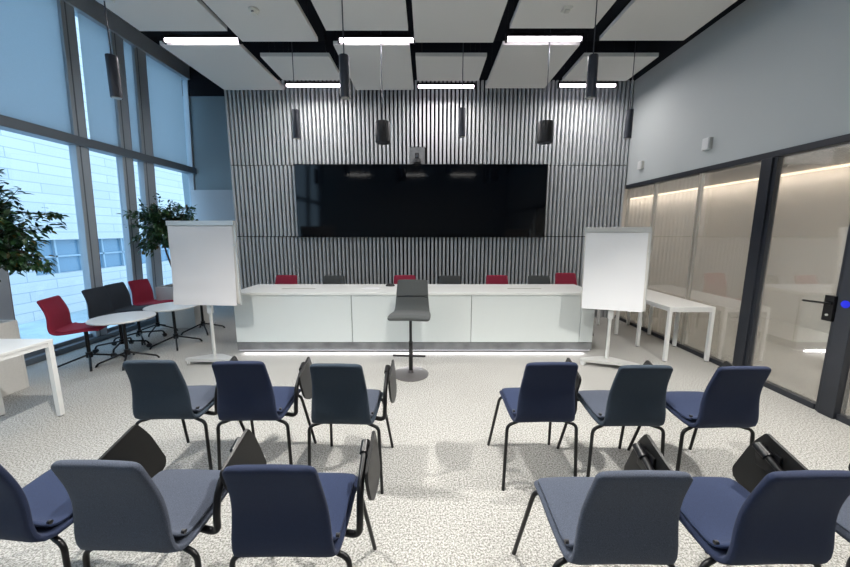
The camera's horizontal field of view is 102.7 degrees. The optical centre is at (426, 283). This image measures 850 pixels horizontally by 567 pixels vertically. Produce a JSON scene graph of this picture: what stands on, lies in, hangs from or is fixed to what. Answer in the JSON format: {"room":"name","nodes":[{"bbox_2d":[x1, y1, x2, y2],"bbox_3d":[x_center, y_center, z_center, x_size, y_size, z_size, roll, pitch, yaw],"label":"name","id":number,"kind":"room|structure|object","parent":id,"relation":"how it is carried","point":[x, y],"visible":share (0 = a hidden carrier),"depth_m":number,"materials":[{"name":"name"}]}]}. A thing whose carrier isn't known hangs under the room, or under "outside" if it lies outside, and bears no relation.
{"room":"conference room","nodes":[
{"label":"conference room","id":0,"kind":"room"},
{"bbox_2d":[155,284,209,327],"bbox_3d":[-3.900,0.346,5.476,0.560,0.650,0.400,0,9,0],"label":"round table","id":1,"kind":"object","parent":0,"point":[187,318],"depth_m":5.31,"materials":[{"name":"white laminate"}]},
{"bbox_2d":[182,96,231,218],"bbox_3d":[-3.955,-1.498,6.609,1.410,3.950,0.120,0,9,0],"label":"wall","id":2,"kind":"structure","parent":0,"point":[211,158],"depth_m":6.38,"materials":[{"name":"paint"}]},
{"bbox_2d":[0,265,14,319],"bbox_3d":[-4.480,-1.188,3.379,0.274,4.180,0.200,0,9,0],"label":"trim","id":3,"kind":"structure","parent":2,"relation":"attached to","point":[6,302],"depth_m":3.62,"materials":[{"name":"grey paint"}]},
{"bbox_2d":[24,333,92,357],"bbox_3d":[-4.540,-0.439,4.035,0.135,2.500,0.870,0,9,0],"label":"window","id":4,"kind":"structure","parent":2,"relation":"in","point":[80,338],"depth_m":4.26,"materials":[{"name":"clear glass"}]},
{"bbox_2d":[57,0,107,336],"bbox_3d":[-4.480,-1.348,4.421,0.274,4.180,0.170,0,9,0],"label":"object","id":5,"kind":"structure","parent":2,"relation":"attached to","point":[79,155],"depth_m":4.35,"materials":[{"name":"grey paint"}]},
{"bbox_2d":[24,317,158,365],"bbox_3d":[-4.588,1.182,1.952,0.182,0.070,9.900,0,9,0],"label":"baseboard","id":6,"kind":"structure","parent":2,"relation":"attached to","point":[70,347],"depth_m":4.42,"materials":[{"name":"grey"}]},
{"bbox_2d":[0,115,196,173],"bbox_3d":[-4.460,-1.378,1.558,0.184,0.110,9.900,0,9,0],"label":"trim","id":7,"kind":"structure","parent":2,"relation":"attached to","point":[9,124],"depth_m":4.30,"materials":[{"name":"grey metal"}]},
{"bbox_2d":[109,31,146,323],"bbox_3d":[-4.480,-1.450,5.084,0.274,4.180,0.190,0,9,0],"label":"trim","id":8,"kind":"structure","parent":2,"relation":"attached to","point":[125,166],"depth_m":5.03,"materials":[{"name":"grey paint"}]},
{"bbox_2d":[131,46,162,317],"bbox_3d":[-4.480,-1.509,5.464,0.274,4.180,0.220,0,9,0],"label":"trim","id":9,"kind":"structure","parent":2,"relation":"attached to","point":[146,171],"depth_m":5.34,"materials":[{"name":"grey paint"}]},
{"bbox_2d":[182,79,194,220],"bbox_3d":[-4.480,-1.670,6.512,0.274,4.180,0.060,0,9,0],"label":"trim","id":10,"kind":"structure","parent":2,"relation":"attached to","point":[186,97],"depth_m":6.31,"materials":[{"name":"grey paint"}]},
{"bbox_2d":[182,66,223,95],"bbox_3d":[-3.961,-3.695,6.261,1.398,0.500,0.140,0,9,0],"label":"trim","id":11,"kind":"structure","parent":2,"relation":"attached to","point":[199,85],"depth_m":6.21,"materials":[{"name":"black paint"}]},
{"bbox_2d":[191,190,234,220],"bbox_3d":[-3.865,-0.711,6.626,1.210,2.150,0.075,0,9,0],"label":"trim","id":12,"kind":"structure","parent":2,"relation":"attached to","point":[211,205],"depth_m":6.47,"materials":[{"name":"grey"}]},
{"bbox_2d":[94,0,630,65],"bbox_3d":[-0.600,-3.243,1.282,8.040,0.120,10.120,0,9,0],"label":"ceiling","id":13,"kind":"structure","parent":0,"point":[312,15],"depth_m":5.06,"materials":[{"name":"black paint"}]},
{"bbox_2d":[96,0,122,99],"bbox_3d":[-2.640,-2.486,2.754,0.130,1.843,0.084,0,9,0],"label":"pendant lamp","id":14,"kind":"object","parent":13,"relation":"hanging from","point":[112,63],"visible":1,"depth_m":2.84,"materials":[{"name":"grey metal"}]},
{"bbox_2d":[63,0,189,79],"bbox_3d":[-4.403,-3.068,1.298,0.200,0.230,9.900,0,9,0],"label":"trim","id":15,"kind":"structure","parent":13,"relation":"attached to","point":[90,9],"depth_m":4.92,"materials":[{"name":"grey paint"}]},
{"bbox_2d":[0,0,70,133],"bbox_3d":[-4.423,-2.544,3.711,0.077,1.540,0.870,0,9,0],"label":"roller blind","id":16,"kind":"object","parent":15,"relation":"hanging from","point":[33,89],"visible":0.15,"depth_m":3.81,"materials":[{"name":"fabric"}]},
{"bbox_2d":[77,12,118,146],"bbox_3d":[-4.423,-2.679,4.588,0.077,1.540,0.415,0,9,0],"label":"roller blind","id":17,"kind":"object","parent":15,"relation":"hanging from","point":[94,41],"visible":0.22,"depth_m":4.55,"materials":[{"name":"fabric"}]},
{"bbox_2d":[123,41,139,152],"bbox_3d":[-4.423,-2.753,5.070,0.077,1.540,0.180,0,9,0],"label":"roller blind","id":18,"kind":"object","parent":15,"relation":"hanging from","point":[127,47],"visible":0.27,"depth_m":5.08,"materials":[{"name":"fabric"}]},
{"bbox_2d":[146,55,186,165],"bbox_3d":[-4.423,-2.863,5.782,0.077,1.540,0.820,0,9,0],"label":"roller blind","id":19,"kind":"object","parent":15,"relation":"hanging from","point":[164,85],"visible":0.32,"depth_m":5.76,"materials":[{"name":"fabric"}]},
{"bbox_2d":[100,0,226,30],"bbox_3d":[-2.585,-2.996,2.868,0.930,0.850,1.380,0,9,0],"label":"ceiling panel","id":20,"kind":"object","parent":13,"relation":"hanging from","point":[144,15],"visible":1,"depth_m":3.35,"materials":[{"name":"white"}]},
{"bbox_2d":[162,31,241,43],"bbox_3d":[-2.515,-3.119,3.739,0.860,0.872,0.048,0,9,0],"label":"lamp","id":21,"kind":"object","parent":13,"relation":"hanging from","point":[166,39],"visible":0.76,"depth_m":3.78,"materials":[{"name":"white plastic"}]},
{"bbox_2d":[164,38,237,42],"bbox_3d":[-2.515,-2.718,3.801,0.820,0.033,0.036,0,9,0],"label":"diffuser","id":22,"kind":"object","parent":21,"relation":"attached to","point":[166,40],"depth_m":3.78,"materials":[{"name":"white"}]},
{"bbox_2d":[160,31,284,89],"bbox_3d":[-2.595,-3.237,4.434,0.910,0.850,1.250,0,9,0],"label":"ceiling panel","id":23,"kind":"object","parent":13,"relation":"hanging from","point":[231,66],"visible":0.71,"depth_m":4.33,"materials":[{"name":"white"}]},
{"bbox_2d":[202,0,317,41],"bbox_3d":[-1.645,-3.034,3.115,0.850,0.850,1.280,0,9,0],"label":"ceiling panel","id":24,"kind":"object","parent":13,"relation":"hanging from","point":[277,20],"visible":1,"depth_m":3.43,"materials":[{"name":"white"}]},
{"bbox_2d":[291,42,300,139],"bbox_3d":[-1.605,-2.692,4.058,0.084,1.833,0.084,0,9,0],"label":"pendant lamp","id":25,"kind":"object","parent":13,"relation":"hanging from","point":[295,112],"visible":1,"depth_m":4.14,"materials":[{"name":"grey"}]},
{"bbox_2d":[260,27,339,79],"bbox_3d":[-1.610,-3.232,4.400,0.840,0.850,0.660,0,9,0],"label":"ceiling panel","id":26,"kind":"object","parent":13,"relation":"hanging from","point":[307,66],"visible":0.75,"depth_m":4.36,"materials":[{"name":"white"}]},
{"bbox_2d":[284,31,339,87],"bbox_3d":[-1.645,-3.300,4.915,0.860,0.872,0.048,0,9,0],"label":"lamp","id":27,"kind":"object","parent":13,"relation":"hanging from","point":[290,83],"visible":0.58,"depth_m":4.95,"materials":[{"name":"white"}]},
{"bbox_2d":[286,84,339,86],"bbox_3d":[-1.645,-2.899,4.977,0.820,0.033,0.036,0,9,0],"label":"diffuser","id":28,"kind":"object","parent":27,"relation":"attached to","point":[287,85],"depth_m":4.96,"materials":[{"name":"white"}]},
{"bbox_2d":[339,0,349,99],"bbox_3d":[-0.695,-2.486,2.754,0.084,1.843,0.084,0,9,0],"label":"pendant lamp","id":29,"kind":"object","parent":13,"relation":"hanging from","point":[344,73],"visible":1,"depth_m":2.83,"materials":[{"name":"grey metal"}]},
{"bbox_2d":[311,0,407,30],"bbox_3d":[-0.635,-2.995,2.863,0.870,0.850,1.370,0,9,0],"label":"ceiling panel","id":30,"kind":"object","parent":13,"relation":"hanging from","point":[358,15],"visible":1,"depth_m":3.33,"materials":[{"name":"white"}]},
{"bbox_2d":[333,41,413,89],"bbox_3d":[-0.635,-3.237,4.434,0.870,0.850,1.250,0,9,0],"label":"ceiling panel","id":31,"kind":"object","parent":13,"relation":"hanging from","point":[364,58],"visible":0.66,"depth_m":4.36,"materials":[{"name":"white"}]},
{"bbox_2d":[337,0,414,43],"bbox_3d":[-0.565,-3.119,3.739,0.860,0.872,0.048,0,9,0],"label":"lamp","id":32,"kind":"object","parent":13,"relation":"hanging from","point":[407,38],"visible":0.8,"depth_m":3.78,"materials":[{"name":"white plastic"}]},
{"bbox_2d":[339,38,412,42],"bbox_3d":[-0.565,-2.718,3.801,0.820,0.033,0.036,0,9,0],"label":"diffuser","id":33,"kind":"object","parent":32,"relation":"attached to","point":[346,40],"depth_m":3.78,"materials":[{"name":"white"}]},
{"bbox_2d":[375,95,389,144],"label":"pendant lamp","id":34,"kind":"object","parent":13,"relation":"hanging from","point":[382,131],"depth_m":3.93,"materials":[{"name":"black metal"}]},
{"bbox_2d":[417,43,474,88],"bbox_3d":[0.280,-3.306,4.955,0.860,0.872,0.048,0,9,0],"label":"lamp","id":35,"kind":"object","parent":13,"relation":"hanging from","point":[419,85],"visible":0.91,"depth_m":5.00,"materials":[{"name":"white"}]},
{"bbox_2d":[418,85,473,87],"bbox_3d":[0.280,-2.905,5.016,0.820,0.033,0.036,0,9,0],"label":"diffuser","id":36,"kind":"object","parent":35,"relation":"attached to","point":[419,86],"depth_m":5.00,"materials":[{"name":"white"}]},
{"bbox_2d":[415,43,486,80],"bbox_3d":[0.295,-3.233,4.409,0.870,0.850,0.680,0,9,0],"label":"ceiling panel","id":37,"kind":"object","parent":13,"relation":"hanging from","point":[429,66],"visible":0.83,"depth_m":4.39,"materials":[{"name":"white"}]},
{"bbox_2d":[412,0,507,42],"bbox_3d":[0.302,-3.036,3.125,0.885,0.850,1.300,0,9,0],"label":"ceiling panel","id":38,"kind":"object","parent":13,"relation":"hanging from","point":[434,21],"visible":0.86,"depth_m":3.43,"materials":[{"name":"white"}]},
{"bbox_2d":[458,43,465,137],"bbox_3d":[0.430,-2.702,4.056,0.084,1.813,0.084,0,9,0],"label":"pendant lamp","id":39,"kind":"object","parent":13,"relation":"hanging from","point":[462,110],"visible":0.97,"depth_m":4.13,"materials":[{"name":"grey"}]},
{"bbox_2d":[485,0,579,87],"bbox_3d":[1.305,-3.233,4.404,0.880,0.850,1.190,0,9,0],"label":"ceiling panel","id":40,"kind":"object","parent":13,"relation":"hanging from","point":[517,64],"visible":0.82,"depth_m":4.28,"materials":[{"name":"white"}]},
{"bbox_2d":[505,7,583,42],"bbox_3d":[1.300,-3.115,3.709,0.860,0.872,0.048,0,9,0],"label":"lamp","id":41,"kind":"object","parent":13,"relation":"hanging from","point":[509,36],"visible":1,"depth_m":3.75,"materials":[{"name":"white plastic"}]},
{"bbox_2d":[507,36,581,40],"bbox_3d":[1.300,-2.714,3.771,0.820,0.033,0.036,0,9,0],"label":"diffuser","id":42,"kind":"object","parent":41,"relation":"attached to","point":[509,38],"depth_m":3.75,"materials":[{"name":"white plastic"}]},
{"bbox_2d":[537,28,553,144],"bbox_3d":[1.390,-2.612,3.870,0.176,1.934,0.176,0,9,0],"label":"pendant lamp","id":43,"kind":"object","parent":13,"relation":"hanging from","point":[545,127],"visible":1,"depth_m":3.93,"materials":[{"name":"black metal"}]},
{"bbox_2d":[510,0,615,27],"bbox_3d":[1.305,-2.992,2.843,0.880,0.850,1.330,0,9,0],"label":"ceiling panel","id":44,"kind":"object","parent":13,"relation":"hanging from","point":[528,13],"visible":1,"depth_m":3.32,"materials":[{"name":"white"}]},
{"bbox_2d":[557,81,585,87],"bbox_3d":[2.105,-2.902,4.976,0.411,0.081,0.048,0,9,0],"label":"lamp","id":45,"kind":"object","parent":13,"relation":"hanging from","point":[561,83],"depth_m":4.95,"materials":[{"name":"white"}]},
{"bbox_2d":[560,84,615,86],"bbox_3d":[2.345,-2.899,4.977,0.820,0.033,0.036,0,9,0],"label":"diffuser","id":46,"kind":"object","parent":45,"relation":"attached to","point":[561,85],"depth_m":4.96,"materials":[{"name":"white"}]},
{"bbox_2d":[585,0,598,99],"bbox_3d":[1.390,-2.486,2.754,0.084,1.843,0.084,0,9,0],"label":"pendant lamp","id":47,"kind":"object","parent":13,"relation":"hanging from","point":[592,61],"visible":1,"depth_m":2.83,"materials":[{"name":"grey metal"}]},
{"bbox_2d":[562,31,658,80],"bbox_3d":[2.365,-3.233,4.409,0.910,0.850,0.680,0,9,0],"label":"ceiling panel","id":48,"kind":"object","parent":13,"relation":"hanging from","point":[611,66],"visible":0.8,"depth_m":4.39,"materials":[{"name":"white"}]},
{"bbox_2d":[624,41,635,139],"bbox_3d":[2.475,-2.692,4.058,0.084,1.833,0.084,0,9,0],"label":"pendant lamp","id":49,"kind":"object","parent":13,"relation":"hanging from","point":[630,112],"visible":1,"depth_m":4.14,"materials":[{"name":"grey"}]},
{"bbox_2d":[599,0,736,40],"bbox_3d":[2.390,-3.033,3.105,0.940,0.850,1.260,0,9,0],"label":"ceiling panel","id":50,"kind":"object","parent":13,"relation":"hanging from","point":[640,20],"visible":1,"depth_m":3.41,"materials":[{"name":"white"}]},
{"bbox_2d":[0,288,849,566],"bbox_3d":[0.750,0.880,4.537,10.700,0.120,15.300,0,9,0],"label":"floor","id":51,"kind":"structure","parent":0,"point":[443,503],"depth_m":2.55,"materials":[{"name":"carpet"}]},
{"bbox_2d":[0,339,64,415],"bbox_3d":[-3.255,0.875,2.042,0.530,0.650,1.470,0,9,0],"label":"side table","id":52,"kind":"object","parent":51,"relation":"on","point":[9,348],"visible":1,"depth_m":2.70,"materials":[{"name":"white laminate"}]},
{"bbox_2d":[0,169,68,396],"bbox_3d":[-3.886,0.016,2.998,1.118,2.056,1.142,0,9,0],"label":"potted ficus","id":53,"kind":"object","parent":51,"relation":"on","point":[13,372],"visible":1,"depth_m":3.12,"materials":[{"name":"plant"}]},
{"bbox_2d":[37,295,124,371],"bbox_3d":[-3.873,0.532,3.821,0.554,0.797,0.490,-1,9,-7],"label":"swivel chair","id":54,"kind":"object","parent":51,"relation":"on","point":[56,312],"visible":0.76,"depth_m":3.70,"materials":[{"name":"fabric"}]},
{"bbox_2d":[0,425,165,566],"bbox_3d":[-1.459,0.894,1.375,0.480,0.820,0.530,1,9,5],"label":"chair","id":55,"kind":"object","parent":51,"relation":"on","point":[39,511],"visible":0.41,"depth_m":1.26,"materials":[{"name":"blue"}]},
{"bbox_2d":[81,286,151,356],"bbox_3d":[-3.907,0.449,4.287,0.527,0.808,0.484,3,9,18],"label":"swivel chair","id":56,"kind":"object","parent":51,"relation":"on","point":[98,299],"visible":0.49,"depth_m":4.23,"materials":[{"name":"fabric"}]},
{"bbox_2d":[85,311,159,370],"bbox_3d":[-3.450,0.649,3.894,0.600,0.543,0.600,0,9,0],"label":"round table","id":57,"kind":"object","parent":51,"relation":"on","point":[122,318],"visible":0.94,"depth_m":3.85,"materials":[{"name":"white laminate"}]},
{"bbox_2d":[104,282,166,345],"bbox_3d":[-3.990,0.393,4.654,0.488,0.808,0.447,0,9,-1],"label":"swivel chair","id":58,"kind":"object","parent":51,"relation":"on","point":[119,294],"visible":0.7,"depth_m":4.60,"materials":[{"name":"fabric"}]},
{"bbox_2d":[128,279,177,336],"bbox_3d":[-4.076,0.338,5.080,0.489,0.797,0.438,4,10,23],"label":"swivel chair","id":59,"kind":"object","parent":51,"relation":"on","point":[141,289],"visible":0.78,"depth_m":5.04,"materials":[{"name":"fabric"}]},
{"bbox_2d":[51,429,266,566],"bbox_3d":[-0.972,0.901,1.331,0.480,0.820,0.530,0,9,2],"label":"chair","id":60,"kind":"object","parent":51,"relation":"on","point":[117,505],"visible":0.86,"depth_m":1.10,"materials":[{"name":"fabric"}]},
{"bbox_2d":[117,193,209,327],"bbox_3d":[-3.959,-0.335,5.218,1.042,2.074,0.974,-6,11,-34],"label":"potted ficus","id":61,"kind":"object","parent":51,"relation":"on","point":[157,233],"visible":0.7,"depth_m":5.09,"materials":[{"name":"plant"}]},
{"bbox_2d":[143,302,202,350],"bbox_3d":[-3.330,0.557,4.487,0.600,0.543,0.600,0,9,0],"label":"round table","id":62,"kind":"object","parent":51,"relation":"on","point":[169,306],"visible":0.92,"depth_m":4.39,"materials":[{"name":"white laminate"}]},
{"bbox_2d":[123,356,245,469],"bbox_3d":[-1.479,0.777,2.132,0.480,0.820,0.530,0,9,-1],"label":"chair","id":63,"kind":"object","parent":51,"relation":"on","point":[159,388],"visible":0.73,"depth_m":1.90,"materials":[{"name":"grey fabric"}]},
{"bbox_2d":[181,305,224,335],"bbox_3d":[-3.380,0.462,5.110,0.600,0.543,0.600,0,9,0],"label":"round table","id":64,"kind":"object","parent":51,"relation":"on","point":[202,323],"visible":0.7,"depth_m":5.09,"materials":[{"name":"metal"}]},
{"bbox_2d":[165,221,241,364],"bbox_3d":[-2.450,0.118,3.798,0.775,1.611,0.200,1,9,4],"label":"flipchart","id":65,"kind":"object","parent":51,"relation":"on","point":[204,258],"visible":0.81,"depth_m":3.73,"materials":[{"name":"grey plastic"}]},
{"bbox_2d":[212,357,316,469],"bbox_3d":[-0.994,0.780,2.117,0.480,0.820,0.530,0,9,-1],"label":"chair","id":66,"kind":"object","parent":51,"relation":"on","point":[245,390],"visible":0.99,"depth_m":1.89,"materials":[{"name":"blue fabric"}]},
{"bbox_2d":[275,275,296,283],"bbox_3d":[-2.080,0.338,4.854,0.514,0.861,0.530,0,9,0],"label":"desk chair","id":67,"kind":"object","parent":51,"relation":"on","point":[280,279],"visible":0.11,"depth_m":5.01,"materials":[{"name":"fabric"}]},
{"bbox_2d":[222,430,379,566],"bbox_3d":[-0.450,0.904,1.312,0.480,0.820,0.530,0,9,0],"label":"chair","id":68,"kind":"object","parent":51,"relation":"on","point":[278,510],"visible":1,"depth_m":1.08,"materials":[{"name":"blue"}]},
{"bbox_2d":[323,275,344,283],"bbox_3d":[-1.365,0.344,4.814,0.514,0.861,0.530,0,9,0],"label":"desk chair","id":69,"kind":"object","parent":51,"relation":"on","point":[327,279],"visible":0.09,"depth_m":4.98,"materials":[{"name":"grey fabric"}]},
{"bbox_2d":[307,359,396,493],"bbox_3d":[-0.452,0.785,2.082,0.480,0.820,0.530,0,9,2],"label":"chair","id":70,"kind":"object","parent":51,"relation":"on","point":[340,393],"visible":1,"depth_m":1.85,"materials":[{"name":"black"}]},
{"bbox_2d":[393,275,415,283],"bbox_3d":[-0.330,0.338,4.854,0.514,0.861,0.530,0,9,0],"label":"desk chair","id":71,"kind":"object","parent":51,"relation":"on","point":[396,277],"visible":0.06,"depth_m":5.02,"materials":[{"name":"fabric"}]},
{"bbox_2d":[387,279,430,381],"bbox_3d":[-0.169,0.472,3.548,0.426,0.988,0.420,1,9,4],"label":"bar stool","id":72,"kind":"object","parent":51,"relation":"on","point":[412,300],"visible":1,"depth_m":3.62,"materials":[{"name":"grey metal"}]},
{"bbox_2d":[234,284,594,349],"bbox_3d":[-0.155,0.424,4.507,4.450,0.743,0.680,0,9,0],"label":"desk","id":73,"kind":"object","parent":51,"relation":"on","point":[269,316],"visible":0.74,"depth_m":4.20,"materials":[{"name":"white"}]},
{"bbox_2d":[438,275,460,283],"bbox_3d":[0.330,0.344,4.814,0.514,0.861,0.530,0,9,0],"label":"desk chair","id":74,"kind":"object","parent":51,"relation":"on","point":[443,279],"visible":0.11,"depth_m":4.98,"materials":[{"name":"grey fabric"}]},
{"bbox_2d":[486,275,507,283],"bbox_3d":[1.035,0.338,4.854,0.514,0.861,0.530,0,9,0],"label":"desk chair","id":75,"kind":"object","parent":51,"relation":"on","point":[490,279],"visible":0.11,"depth_m":5.01,"materials":[{"name":"red fabric"}]},
{"bbox_2d":[487,358,581,490],"bbox_3d":[0.671,0.782,2.103,0.480,0.820,0.530,0,9,-1],"label":"chair","id":76,"kind":"object","parent":51,"relation":"on","point":[547,392],"visible":1,"depth_m":1.87,"materials":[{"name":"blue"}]},
{"bbox_2d":[528,275,550,283],"bbox_3d":[1.645,0.344,4.814,0.514,0.861,0.530,0,9,0],"label":"desk chair","id":77,"kind":"object","parent":51,"relation":"on","point":[532,279],"visible":0.08,"depth_m":4.98,"materials":[{"name":"grey fabric"}]},
{"bbox_2d":[555,273,593,335],"bbox_3d":[2.160,0.297,5.121,0.514,0.861,0.530,0,9,0],"label":"desk chair","id":78,"kind":"object","parent":51,"relation":"on","point":[560,278],"visible":0.12,"depth_m":5.28,"materials":[{"name":"fabric"}]},
{"bbox_2d":[512,434,692,566],"bbox_3d":[0.640,0.907,1.287,0.480,0.820,0.530,0,9,0],"label":"chair","id":79,"kind":"object","parent":51,"relation":"on","point":[630,515],"visible":1,"depth_m":1.05,"materials":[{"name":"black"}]},
{"bbox_2d":[556,360,672,476],"bbox_3d":[1.145,0.788,2.063,0.480,0.820,0.530,0,9,0],"label":"chair","id":80,"kind":"object","parent":51,"relation":"on","point":[636,396],"visible":0.97,"depth_m":1.83,"materials":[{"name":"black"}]},
{"bbox_2d":[580,227,651,365],"bbox_3d":[2.033,0.165,3.723,0.630,1.542,0.200,3,9,20],"label":"flipchart","id":81,"kind":"object","parent":51,"relation":"on","point":[616,259],"visible":0.91,"depth_m":3.68,"materials":[{"name":"grey plastic"}]},
{"bbox_2d":[596,289,715,361],"bbox_3d":[3.010,0.468,4.686,0.520,0.650,1.600,0,9,0],"label":"side table","id":82,"kind":"object","parent":51,"relation":"on","point":[671,304],"visible":0.75,"depth_m":4.10,"materials":[{"name":"white laminate"}]},
{"bbox_2d":[627,361,771,470],"bbox_3d":[1.634,0.790,2.048,0.480,0.820,0.530,0,9,-1],"label":"chair","id":83,"kind":"object","parent":51,"relation":"on","point":[731,398],"visible":0.83,"depth_m":1.81,"materials":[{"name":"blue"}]},
{"bbox_2d":[679,433,849,566],"bbox_3d":[1.126,0.907,1.287,0.480,0.820,0.530,0,9,-1],"label":"chair","id":84,"kind":"object","parent":51,"relation":"on","point":[778,510],"visible":0.84,"depth_m":1.06,"materials":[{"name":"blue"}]},
{"bbox_2d":[835,463,849,566],"bbox_3d":[1.655,0.904,1.307,0.480,0.820,0.530,0,9,0],"label":"chair","id":85,"kind":"object","parent":51,"relation":"on","point":[843,519],"visible":0.09,"depth_m":1.22,"materials":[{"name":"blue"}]},
{"bbox_2d":[231,82,625,283],"bbox_3d":[0.085,-1.389,6.198,6.670,3.860,0.925,0,9,0],"label":"wall","id":86,"kind":"structure","parent":0,"point":[546,236],"depth_m":5.58,"materials":[{"name":"black"}]},
{"bbox_2d":[230,166,297,235],"bbox_3d":[-2.700,-1.370,5.695,1.050,1.145,0.075,0,9,0],"label":"trim","id":87,"kind":"structure","parent":86,"relation":"attached to","point":[258,200],"depth_m":5.68,"materials":[{"name":"grey wood"}]},
{"bbox_2d":[294,164,547,236],"bbox_3d":[-0.095,-1.363,5.653,4.130,1.181,0.110,0,9,0],"label":"screen","id":88,"kind":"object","parent":86,"relation":"attached to","point":[333,200],"depth_m":5.60,"materials":[{"name":"black glass"}]},
{"bbox_2d":[409,147,424,163],"bbox_3d":[-0.160,-2.075,5.502,0.250,0.270,0.192,0,9,0],"label":"video camera","id":89,"kind":"object","parent":88,"relation":"on","point":[417,154],"visible":0.97,"depth_m":5.54,"materials":[{"name":"black plastic"}]},
{"bbox_2d":[237,237,613,317],"bbox_3d":[0.025,-0.097,5.891,6.501,1.400,0.075,0,9,0],"label":"slatted wall panel","id":90,"kind":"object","parent":86,"relation":"attached to","point":[261,259],"depth_m":5.82,"materials":[{"name":"grey wood"}]},
{"bbox_2d":[224,80,633,165],"bbox_3d":[0.025,-2.586,5.508,6.501,1.285,0.075,0,9,0],"label":"slatted wall panel","id":91,"kind":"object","parent":86,"relation":"attached to","point":[254,122],"depth_m":5.49,"materials":[{"name":"grey wood"}]},
{"bbox_2d":[242,41,636,81],"bbox_3d":[0.020,-3.587,5.850,6.560,0.590,0.945,0,9,0],"label":"trim","id":92,"kind":"structure","parent":86,"relation":"attached to","point":[492,49],"depth_m":5.36,"materials":[{"name":"black paint"}]},
{"bbox_2d":[545,166,626,235],"bbox_3d":[2.627,-1.370,5.695,1.296,1.145,0.075,0,9,0],"label":"trim","id":93,"kind":"structure","parent":86,"relation":"attached to","point":[596,199],"depth_m":5.67,"materials":[{"name":"grey wood"}]},
{"bbox_2d":[614,0,849,316],"bbox_3d":[3.360,-1.094,4.283,0.120,3.860,15.200,0,9,0],"label":"wall","id":94,"kind":"structure","parent":0,"point":[766,76],"depth_m":3.51,"materials":[{"name":"grey paint"}]},
{"bbox_2d":[641,183,658,326],"bbox_3d":[3.325,-0.451,5.425,0.039,2.140,0.740,0,9,0],"label":"window","id":95,"kind":"structure","parent":94,"relation":"in","point":[656,186],"depth_m":5.00,"materials":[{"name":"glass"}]},
{"bbox_2d":[634,0,745,80],"bbox_3d":[3.360,-2.826,0.911,0.120,0.590,9.060,0,9,0],"label":"trim","id":96,"kind":"structure","parent":94,"relation":"attached to","point":[665,49],"depth_m":4.72,"materials":[{"name":"black paint"}]},
{"bbox_2d":[680,173,705,343],"bbox_3d":[3.325,-0.332,4.656,0.039,2.140,0.835,0,9,0],"label":"window","id":97,"kind":"structure","parent":94,"relation":"in","point":[702,175],"depth_m":4.23,"materials":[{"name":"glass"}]},
{"bbox_2d":[701,137,712,150],"bbox_3d":[3.275,-1.632,3.975,0.050,0.136,0.100,0,9,0],"label":"wall sensor","id":98,"kind":"object","parent":94,"relation":"attached to","point":[707,142],"visible":1,"depth_m":3.95,"materials":[{"name":"white plastic"}]},
{"bbox_2d":[615,315,815,408],"bbox_3d":[3.324,0.811,4.425,0.072,0.050,3.100,0,9,0],"label":"baseboard","id":99,"kind":"structure","parent":94,"relation":"attached to","point":[806,401],"depth_m":3.80,"materials":[{"name":"black metal"}]},
{"bbox_2d":[625,134,849,188],"bbox_3d":[3.340,-0.909,1.175,0.120,0.060,9.000,0,9,0],"label":"trim","id":100,"kind":"structure","parent":94,"relation":"attached to","point":[842,140],"depth_m":3.41,"materials":[{"name":"black metal"}]},
{"bbox_2d":[732,157,774,365],"bbox_3d":[3.320,-0.119,3.437,0.100,2.190,0.110,0,9,0],"label":"trim","id":101,"kind":"structure","parent":94,"relation":"attached to","point":[766,169],"depth_m":3.40,"materials":[{"name":"black metal"}]},
{"bbox_2d":[744,157,783,365],"bbox_3d":[3.314,-0.108,3.365,0.052,2.190,0.035,0,9,0],"label":"trim","id":102,"kind":"structure","parent":94,"relation":"attached to","point":[778,161],"depth_m":3.33,"materials":[{"name":"black metal"}]},
{"bbox_2d":[802,223,849,418],"bbox_3d":[3.293,-0.046,2.962,0.154,2.190,0.780,0,9,0],"label":"door","id":103,"kind":"structure","parent":94,"relation":"in","point":[834,386],"depth_m":2.71,"materials":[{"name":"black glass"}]},
{"bbox_2d":[628,166,849,333],"bbox_3d":[6.010,-0.393,4.391,0.120,2.440,15.200,0,9,0],"label":"wall","id":104,"kind":"structure","parent":0,"point":[812,218],"depth_m":6.07,"materials":[{"name":"grey"}]},
{"bbox_2d":[630,144,849,198],"bbox_3d":[4.745,-1.648,4.198,2.650,0.100,15.200,0,9,0],"label":"ceiling","id":105,"kind":"structure","parent":0,"point":[840,155],"depth_m":5.42,"materials":[{"name":"grey"}]},
{"bbox_2d":[704,178,758,187],"bbox_3d":[5.828,-1.934,6.517,0.234,0.030,1.232,0,9,0],"label":"recessed light","id":106,"kind":"object","parent":105,"relation":"in","point":[755,179],"depth_m":6.57,"materials":[{"name":"beige"}]},
{"bbox_2d":[781,163,849,176],"bbox_3d":[5.826,-1.723,5.145,0.227,0.030,1.107,0,9,0],"label":"strip light","id":107,"kind":"object","parent":105,"relation":"in","point":[819,169],"depth_m":5.14,"materials":[{"name":"beige"}]},
{"bbox_3d":[3.350,0.546,-1.080,0.100,2.250,4.100,0,9,0],"label":"wall","id":108,"kind":"structure","parent":0,"visible":0},
{"bbox_2d":[835,414,849,425],"bbox_3d":[3.325,0.139,1.762,0.070,2.190,1.640,0,9,0],"label":"window","id":109,"kind":"structure","parent":108,"relation":"in","point":[844,418],"depth_m":2.69,"materials":[{"name":"metal"}]},
{"label":"outside","id":110,"kind":"structure","parent":0,"visible":0},
{"bbox_2d":[18,309,115,343],"bbox_3d":[-33.250,2.759,15.601,53.500,0.200,150.000,0,9,0],"label":"ground","id":111,"kind":"structure","parent":110,"point":[36,329],"depth_m":17.31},
{"bbox_2d":[0,16,184,324],"bbox_3d":[-23.000,-10.949,18.550,2.000,26.000,120.000,0,9,0],"label":"office building","id":112,"kind":"structure","parent":111,"relation":"on","point":[41,168],"depth_m":20.64,"materials":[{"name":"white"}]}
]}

